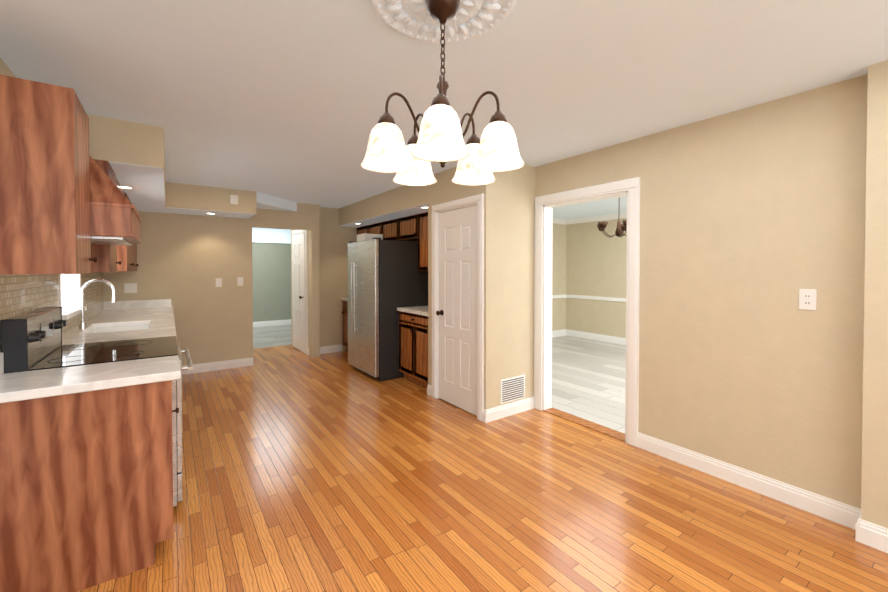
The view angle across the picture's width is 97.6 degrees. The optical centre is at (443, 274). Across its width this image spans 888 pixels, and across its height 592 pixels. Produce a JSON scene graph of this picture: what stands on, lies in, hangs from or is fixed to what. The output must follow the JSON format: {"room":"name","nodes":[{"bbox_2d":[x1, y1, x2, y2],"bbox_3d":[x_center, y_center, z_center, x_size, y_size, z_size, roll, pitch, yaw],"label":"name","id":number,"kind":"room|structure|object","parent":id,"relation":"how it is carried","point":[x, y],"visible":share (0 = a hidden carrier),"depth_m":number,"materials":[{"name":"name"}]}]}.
{"room":"kitchen","nodes":[
{"label":"kitchen","id":0,"kind":"room"},
{"bbox_2d":[0,57,15,76],"bbox_3d":[-1.774,0.168,1.257,0.120,2.440,8.640,-1,1,-35],"label":"wall","id":1,"kind":"structure","parent":0,"point":[5,70],"depth_m":1.94,"materials":[{"name":"beige paint"}]},
{"bbox_2d":[0,352,3,375],"bbox_3d":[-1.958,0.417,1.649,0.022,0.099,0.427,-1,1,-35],"label":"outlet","id":2,"kind":"structure","parent":1,"relation":"attached to","point":[1,354],"depth_m":1.81,"materials":[{"name":"white plastic"}]},
{"bbox_2d":[0,74,95,273],"bbox_3d":[-1.841,-0.401,1.739,0.332,0.795,0.397,-1,1,-35],"label":"upper cabinet","id":3,"kind":"object","parent":1,"relation":"attached to","point":[44,184],"depth_m":1.62,"materials":[{"name":"brown wood"}]},
{"bbox_2d":[59,274,86,319],"bbox_3d":[-3.078,-0.130,3.147,0.160,0.918,0.840,-1,1,-35],"label":"kitchen window","id":4,"kind":"structure","parent":1,"relation":"in","point":[69,294],"depth_m":3.43,"materials":[{"name":"white glass"}]},
{"bbox_2d":[94,159,119,271],"bbox_3d":[-2.530,-0.393,2.713,0.332,0.751,0.457,-1,1,-35],"label":"upper cabinet","id":5,"kind":"object","parent":1,"relation":"attached to","point":[107,256],"depth_m":2.62,"materials":[{"name":"brown wood"}]},
{"bbox_2d":[89,155,141,245],"bbox_3d":[-2.104,-0.479,2.264,0.509,0.568,0.756,-1,1,-35],"label":"wood range hood","id":6,"kind":"object","parent":1,"relation":"attached to","point":[115,218],"visible":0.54,"depth_m":2.07,"materials":[{"name":"brown wood"}]},
{"bbox_2d":[120,185,127,198],"bbox_3d":[-2.920,-0.693,3.252,0.322,0.166,0.874,-1,1,-35],"label":"upper cabinet","id":7,"kind":"object","parent":1,"relation":"attached to","point":[121,189],"depth_m":3.60,"materials":[{"name":"brown wood"}]},
{"bbox_2d":[120,197,135,270],"bbox_3d":[-3.398,-0.411,3.938,0.332,0.751,0.786,-1,1,-35],"label":"upper cabinet","id":8,"kind":"object","parent":1,"relation":"attached to","point":[127,252],"depth_m":3.87,"materials":[{"name":"brown wood"}]},
{"bbox_2d":[136,244,138,270],"bbox_3d":[-3.785,-0.418,4.486,0.332,0.751,0.787,-1,1,-35],"label":"upper cabinet","id":9,"kind":"object","parent":1,"relation":"attached to","point":[136,244],"depth_m":4.83,"materials":[{"name":"brown wood"}]},
{"bbox_2d":[87,114,255,218],"bbox_3d":[-2.696,-0.942,4.050,1.620,0.300,2.750,-1,1,-35],"label":"soffit","id":10,"kind":"structure","parent":0,"point":[133,153],"depth_m":3.14,"materials":[{"name":"beige paint"}]},
{"bbox_2d":[230,195,237,204],"bbox_3d":[-2.704,-0.966,5.003,0.090,0.120,0.020,-1,1,-35],"label":"door chime","id":11,"kind":"object","parent":10,"relation":"attached to","point":[233,199],"visible":1,"depth_m":5.00,"materials":[{"name":"white plastic"}]},
{"bbox_2d":[103,203,311,365],"bbox_3d":[-3.207,0.108,5.461,2.640,2.440,0.120,-1,1,-35],"label":"wall","id":12,"kind":"structure","parent":0,"point":[184,261],"depth_m":5.33,"materials":[{"name":"beige paint"}]},
{"bbox_2d":[124,283,136,292],"bbox_3d":[-3.929,0.166,4.872,0.125,0.120,0.009,-1,1,-35],"label":"light switch","id":13,"kind":"object","parent":12,"relation":"attached to","point":[130,287],"visible":1,"depth_m":4.87,"materials":[{"name":"white plastic"}]},
{"bbox_2d":[104,300,171,307],"bbox_3d":[-3.864,0.371,4.917,0.675,0.099,0.009,-1,1,-35],"label":"backsplash","id":14,"kind":"structure","parent":12,"relation":"attached to","point":[114,303],"depth_m":4.91,"materials":[{"name":"beige stone"}]},
{"bbox_2d":[182,357,252,374],"bbox_3d":[-3.205,1.271,5.396,1.010,0.115,0.016,-1,1,-35],"label":"baseboard","id":15,"kind":"structure","parent":12,"relation":"attached to","point":[204,367],"depth_m":5.44,"materials":[{"name":"white wood"}]},
{"bbox_2d":[216,278,221,286],"bbox_3d":[-3.145,0.108,5.426,0.075,0.120,0.009,-1,1,-35],"label":"light switch","id":16,"kind":"object","parent":12,"relation":"attached to","point":[218,282],"visible":1,"depth_m":5.42,"materials":[{"name":"white plastic"}]},
{"bbox_2d":[237,277,242,285],"bbox_3d":[-2.925,0.096,5.582,0.075,0.120,0.009,-1,1,-35],"label":"light switch","id":17,"kind":"object","parent":12,"relation":"attached to","point":[239,281],"visible":1,"depth_m":5.58,"materials":[{"name":"white plastic"}]},
{"bbox_2d":[252,242,290,321],"bbox_3d":[-5.050,0.055,9.180,3.930,2.440,0.120,-1,1,-35],"label":"wall","id":18,"kind":"structure","parent":0,"point":[271,263],"depth_m":9.65,"materials":[{"name":"green paint"}]},
{"bbox_2d":[252,227,290,243],"bbox_3d":[-5.006,-0.973,9.103,3.690,0.378,0.028,-1,1,-35],"label":"ceiling","id":19,"kind":"structure","parent":18,"relation":"attached to","point":[265,235],"depth_m":9.61,"materials":[{"name":"white paint"}]},
{"bbox_2d":[253,319,290,326],"bbox_3d":[-5.011,1.211,9.140,3.690,0.130,0.016,-1,1,-35],"label":"baseboard","id":20,"kind":"structure","parent":18,"relation":"attached to","point":[271,323],"depth_m":9.66,"materials":[{"name":"white wood"}]},
{"bbox_2d":[256,192,296,211],"bbox_3d":[-2.671,-1.052,6.192,0.900,0.139,1.880,-1,1,-35],"label":"ceiling","id":21,"kind":"structure","parent":0,"point":[264,201],"depth_m":5.56,"materials":[{"name":"white paint"}]},
{"bbox_2d":[308,204,319,356],"bbox_3d":[-2.104,0.096,6.291,0.120,2.440,0.200,-1,1,-35],"label":"wall","id":22,"kind":"structure","parent":0,"point":[314,281],"depth_m":6.22,"materials":[{"name":"beige paint"}]},
{"bbox_2d":[292,232,305,353],"bbox_3d":[-2.532,0.298,6.702,0.100,2.000,0.754,-1,1,-35],"label":"hall door","id":23,"kind":"structure","parent":22,"relation":"in","point":[299,306],"depth_m":6.67,"materials":[{"name":"white wood"}]},
{"bbox_2d":[292,230,307,354],"bbox_3d":[-2.498,0.260,6.725,0.024,2.100,0.900,-1,1,-35],"label":"door frame","id":24,"kind":"structure","parent":22,"relation":"attached to","point":[294,232],"depth_m":6.37,"materials":[{"name":"white wood"}]},
{"bbox_2d":[307,344,342,355],"bbox_3d":[-1.985,1.256,6.511,0.581,0.115,0.026,-1,1,-35],"label":"baseboard","id":25,"kind":"structure","parent":22,"relation":"attached to","point":[335,348],"depth_m":6.55,"materials":[{"name":"white wood"}]},
{"bbox_2d":[339,185,427,226],"bbox_3d":[-0.716,-0.965,5.666,0.660,0.300,2.800,-1,1,-35],"label":"soffit","id":26,"kind":"structure","parent":0,"point":[401,201],"depth_m":5.23,"materials":[{"name":"beige paint"}]},
{"bbox_2d":[0,0,887,219],"bbox_3d":[0.180,-1.158,5.133,7.810,0.100,12.740,-1,1,-35],"label":"ceiling","id":27,"kind":"structure","parent":0,"point":[285,99],"depth_m":2.02,"materials":[{"name":"white paint"}]},
{"bbox_2d":[369,0,516,42],"bbox_3d":[-0.005,-1.040,1.475,0.570,0.032,0.570,-1,1,-35],"label":"ceiling medallion","id":28,"kind":"object","parent":27,"relation":"attached to","point":[414,19],"visible":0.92,"depth_m":1.57,"materials":[{"name":"white paint"}]},
{"bbox_2d":[360,0,524,185],"bbox_3d":[-0.015,-0.716,1.496,0.597,0.636,0.580,-1,1,-35],"label":"chandelier","id":29,"kind":"object","parent":28,"relation":"hanging from","point":[439,139],"visible":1,"depth_m":1.39,"materials":[{"name":"white glass"}]},
{"bbox_2d":[597,197,626,236],"bbox_3d":[2.370,-0.810,5.309,0.624,0.600,0.602,-1,1,-35],"label":"dining chandelier","id":30,"kind":"object","parent":27,"relation":"hanging from","point":[620,229],"visible":0.62,"depth_m":5.26,"materials":[{"name":"brown metal"}]},
{"bbox_2d":[428,166,493,409],"bbox_3d":[0.145,0.129,3.981,0.100,2.440,0.970,-1,1,-35],"label":"wall","id":31,"kind":"structure","parent":0,"point":[444,188],"depth_m":3.61,"materials":[{"name":"beige paint"}]},
{"bbox_2d":[436,205,476,415],"bbox_3d":[0.123,0.338,3.918,0.105,2.000,0.676,-1,1,-35],"label":"pantry door","id":32,"kind":"structure","parent":31,"relation":"in","point":[457,312],"depth_m":3.92,"materials":[{"name":"white wood"}]},
{"bbox_2d":[432,193,483,420],"bbox_3d":[0.155,0.299,3.948,0.125,2.100,0.840,-1,1,-35],"label":"door frame","id":33,"kind":"structure","parent":31,"relation":"attached to","point":[474,200],"depth_m":3.71,"materials":[{"name":"white wood"}]},
{"bbox_2d":[78,324,887,591],"bbox_3d":[0.180,1.357,5.169,7.810,0.050,12.740,-1,1,-35],"label":"floor","id":34,"kind":"structure","parent":0,"point":[325,472],"depth_m":2.33,"materials":[{"name":"orange wood"}]},
{"bbox_2d":[0,380,175,591],"bbox_3d":[-1.704,0.942,1.855,0.667,0.876,0.397,-1,1,-35],"label":"base cabinet","id":35,"kind":"object","parent":34,"relation":"on","point":[86,476],"depth_m":1.70,"materials":[{"name":"brown wood"}]},
{"bbox_2d":[0,356,179,403],"bbox_3d":[-1.681,0.484,1.846,0.702,0.040,0.427,-1,1,-35],"label":"countertop","id":36,"kind":"structure","parent":35,"relation":"on","point":[15,387],"depth_m":1.78,"materials":[{"name":"white stone"}]},
{"bbox_2d":[62,328,175,345],"bbox_3d":[-2.402,0.469,2.865,0.702,0.040,0.537,-1,1,-35],"label":"countertop","id":37,"kind":"structure","parent":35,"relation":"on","point":[137,333],"depth_m":2.88,"materials":[{"name":"beige stone"}]},
{"bbox_2d":[0,307,193,505],"bbox_3d":[-1.991,0.788,2.361,0.765,1.167,0.756,-1,1,-35],"label":"range","id":38,"kind":"object","parent":34,"relation":"on","point":[31,341],"visible":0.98,"depth_m":2.22,"materials":[{"name":"silver metal"}]},
{"bbox_2d":[76,324,171,331],"bbox_3d":[-3.195,0.912,3.961,0.667,0.876,0.738,-1,1,-35],"label":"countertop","id":39,"kind":"structure","parent":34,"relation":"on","point":[133,325],"depth_m":3.51,"materials":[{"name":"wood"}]},
{"bbox_2d":[76,308,174,327],"bbox_3d":[-3.406,0.449,4.282,0.702,0.040,1.577,-1,1,-35],"label":"countertop","id":40,"kind":"structure","parent":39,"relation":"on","point":[107,317],"depth_m":3.88,"materials":[{"name":"beige stone"}]},
{"bbox_2d":[79,279,149,333],"bbox_3d":[-2.803,0.348,3.324,0.478,0.634,0.704,-1,1,-35],"label":"sink","id":41,"kind":"object","parent":40,"relation":"in","point":[84,328],"depth_m":3.50,"materials":[{"name":"white"}]},
{"bbox_2d":[291,207,356,350],"bbox_3d":[-2.002,0.084,7.160,1.290,2.440,1.100,-1,1,-35],"label":"wall block","id":42,"kind":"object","parent":34,"relation":"on","point":[335,238],"visible":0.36,"depth_m":6.58,"materials":[{"name":"beige paint"}]},
{"bbox_2d":[341,298,347,350],"bbox_3d":[-1.189,0.857,6.380,0.628,0.915,1.122,-1,1,-35],"label":"base cabinet","id":43,"kind":"object","parent":34,"relation":"on","point":[344,312],"visible":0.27,"depth_m":6.56,"materials":[{"name":"brown wood"}]},
{"bbox_2d":[348,233,427,380],"bbox_3d":[-0.767,0.378,5.422,0.987,1.900,0.910,-1,1,-35],"label":"fridge","id":44,"kind":"object","parent":34,"relation":"on","point":[386,279],"visible":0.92,"depth_m":4.99,"materials":[{"name":"grey metal"}]},
{"bbox_2d":[397,306,427,387],"bbox_3d":[-0.125,0.829,4.860,0.648,1.015,0.752,-1,1,-35],"label":"base cabinet","id":45,"kind":"object","parent":34,"relation":"on","point":[413,344],"visible":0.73,"depth_m":4.70,"materials":[{"name":"brown wood"}]},
{"bbox_2d":[543,408,624,441],"bbox_3d":[1.284,1.351,3.549,0.140,0.008,0.844,-1,1,-35],"label":"threshold","id":46,"kind":"object","parent":34,"relation":"on","point":[592,425],"visible":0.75,"depth_m":3.50,"materials":[{"name":"brown wood"}]},
{"bbox_2d":[494,165,534,406],"bbox_3d":[0.665,0.131,3.817,0.560,2.440,0.100,-1,1,-35],"label":"wall","id":47,"kind":"structure","parent":0,"point":[514,219],"depth_m":3.77,"materials":[{"name":"beige paint"}]},
{"bbox_2d":[500,375,524,403],"bbox_3d":[0.669,1.107,3.765,0.330,0.230,0.010,-1,1,-35],"label":"air vent","id":48,"kind":"object","parent":47,"relation":"in","point":[512,389],"visible":1,"depth_m":3.76,"materials":[{"name":"white metal"}]},
{"bbox_2d":[552,223,565,330],"bbox_3d":[1.035,0.083,7.239,3.760,2.440,0.120,-1,1,-35],"label":"wall","id":49,"kind":"structure","parent":0,"point":[558,273],"depth_m":8.14,"materials":[{"name":"beige paint"}]},
{"bbox_2d":[552,329,565,336],"bbox_3d":[1.058,1.238,7.189,3.720,0.130,0.016,-1,1,-35],"label":"baseboard","id":50,"kind":"structure","parent":49,"relation":"attached to","point":[557,333],"depth_m":8.14,"materials":[{"name":"white wood"}]},
{"bbox_2d":[552,295,565,298],"bbox_3d":[1.059,0.469,7.176,3.720,0.070,0.020,-1,1,-35],"label":"trim","id":51,"kind":"structure","parent":49,"relation":"attached to","point":[553,296],"depth_m":8.11,"materials":[{"name":"white wood"}]},
{"bbox_2d":[552,218,566,224],"bbox_3d":[1.053,-1.093,7.111,3.660,0.085,0.085,-1,1,-35],"label":"crown molding","id":52,"kind":"structure","parent":49,"relation":"attached to","point":[557,221],"depth_m":8.06,"materials":[{"name":"white"}]},
{"bbox_2d":[566,218,626,337],"bbox_3d":[4.416,0.103,5.823,0.120,2.440,6.340,-1,1,-35],"label":"wall","id":53,"kind":"structure","parent":0,"point":[595,261],"depth_m":7.70,"materials":[{"name":"beige paint"}]},
{"bbox_2d":[566,329,625,344],"bbox_3d":[4.360,1.258,5.800,0.016,0.130,6.100,-1,1,-35],"label":"baseboard","id":54,"kind":"structure","parent":53,"relation":"attached to","point":[597,337],"depth_m":7.67,"materials":[{"name":"white wood"}]},
{"bbox_2d":[566,295,625,301],"bbox_3d":[4.358,0.488,5.788,0.020,0.070,6.100,-1,1,-35],"label":"trim","id":55,"kind":"structure","parent":53,"relation":"attached to","point":[591,298],"depth_m":7.67,"materials":[{"name":"white wood"}]},
{"bbox_2d":[567,213,626,224],"bbox_3d":[4.332,-1.074,5.746,0.085,0.085,6.100,-1,1,-35],"label":"crown molding","id":56,"kind":"structure","parent":53,"relation":"attached to","point":[593,219],"depth_m":7.60,"materials":[{"name":"white"}]},
{"bbox_2d":[535,74,867,508],"bbox_3d":[2.402,0.158,1.953,0.120,2.440,4.950,-1,1,-35],"label":"wall","id":57,"kind":"structure","parent":0,"point":[752,220],"depth_m":2.45,"materials":[{"name":"beige paint"}]},
{"bbox_2d":[534,177,639,446],"bbox_3d":[1.284,0.290,3.534,0.168,2.130,1.060,-1,1,-35],"label":"door frame","id":58,"kind":"structure","parent":57,"relation":"attached to","point":[545,205],"depth_m":3.48,"materials":[{"name":"white wood"}]},
{"bbox_2d":[637,432,860,527],"bbox_3d":[1.880,1.312,2.568,0.040,0.115,1.230,-1,1,-35],"label":"baseboard","id":59,"kind":"structure","parent":57,"relation":"attached to","point":[827,508],"depth_m":2.46,"materials":[{"name":"white wood"}]},
{"bbox_2d":[799,289,816,309],"bbox_3d":[2.110,0.143,2.254,0.008,0.120,0.075,-1,1,-35],"label":"outlet","id":60,"kind":"object","parent":57,"relation":"attached to","point":[807,299],"visible":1,"depth_m":2.25,"materials":[{"name":"white plastic"}]},
{"bbox_2d":[861,60,887,528],"bbox_3d":[2.934,0.171,0.994,0.120,2.440,2.530,-1,1,-35],"label":"wall","id":61,"kind":"structure","parent":0,"point":[874,495],"depth_m":1.96,"materials":[{"name":"beige paint"}]},
{"bbox_2d":[850,508,887,552],"bbox_3d":[2.882,1.334,0.983,0.036,0.115,2.546,-1,1,-35],"label":"baseboard","id":62,"kind":"structure","parent":61,"relation":"attached to","point":[875,536],"depth_m":1.97,"materials":[{"name":"white wood"}]},
{"bbox_3d":[-0.118,0.107,5.511,0.120,2.440,3.770,-1,1,-35],"label":"wall","id":63,"kind":"structure","parent":0,"visible":0},
{"bbox_2d":[356,226,363,241],"bbox_3d":[-1.236,-0.673,6.682,0.331,0.306,0.540,-1,1,-35],"label":"upper cabinet","id":64,"kind":"object","parent":63,"relation":"attached to","point":[360,230],"depth_m":6.67,"materials":[{"name":"brown wood"}]},
{"bbox_2d":[364,220,415,240],"bbox_3d":[-0.815,-0.665,6.088,0.331,0.306,1.127,-1,1,-35],"label":"upper cabinet","id":65,"kind":"object","parent":63,"relation":"attached to","point":[387,229],"depth_m":5.91,"materials":[{"name":"brown wood"}]},
{"bbox_2d":[396,215,415,239],"bbox_3d":[-0.381,-0.656,5.476,0.331,0.306,0.586,-1,1,-35],"label":"upper cabinet","id":66,"kind":"object","parent":63,"relation":"attached to","point":[412,228],"depth_m":5.39,"materials":[{"name":"brown wood"}]},
{"bbox_2d":[416,212,427,270],"bbox_3d":[-0.070,-0.427,5.040,0.331,0.751,0.485,-1,1,-35],"label":"upper cabinet","id":67,"kind":"object","parent":63,"relation":"attached to","point":[422,218],"depth_m":5.05,"materials":[{"name":"brown wood"}]}
]}

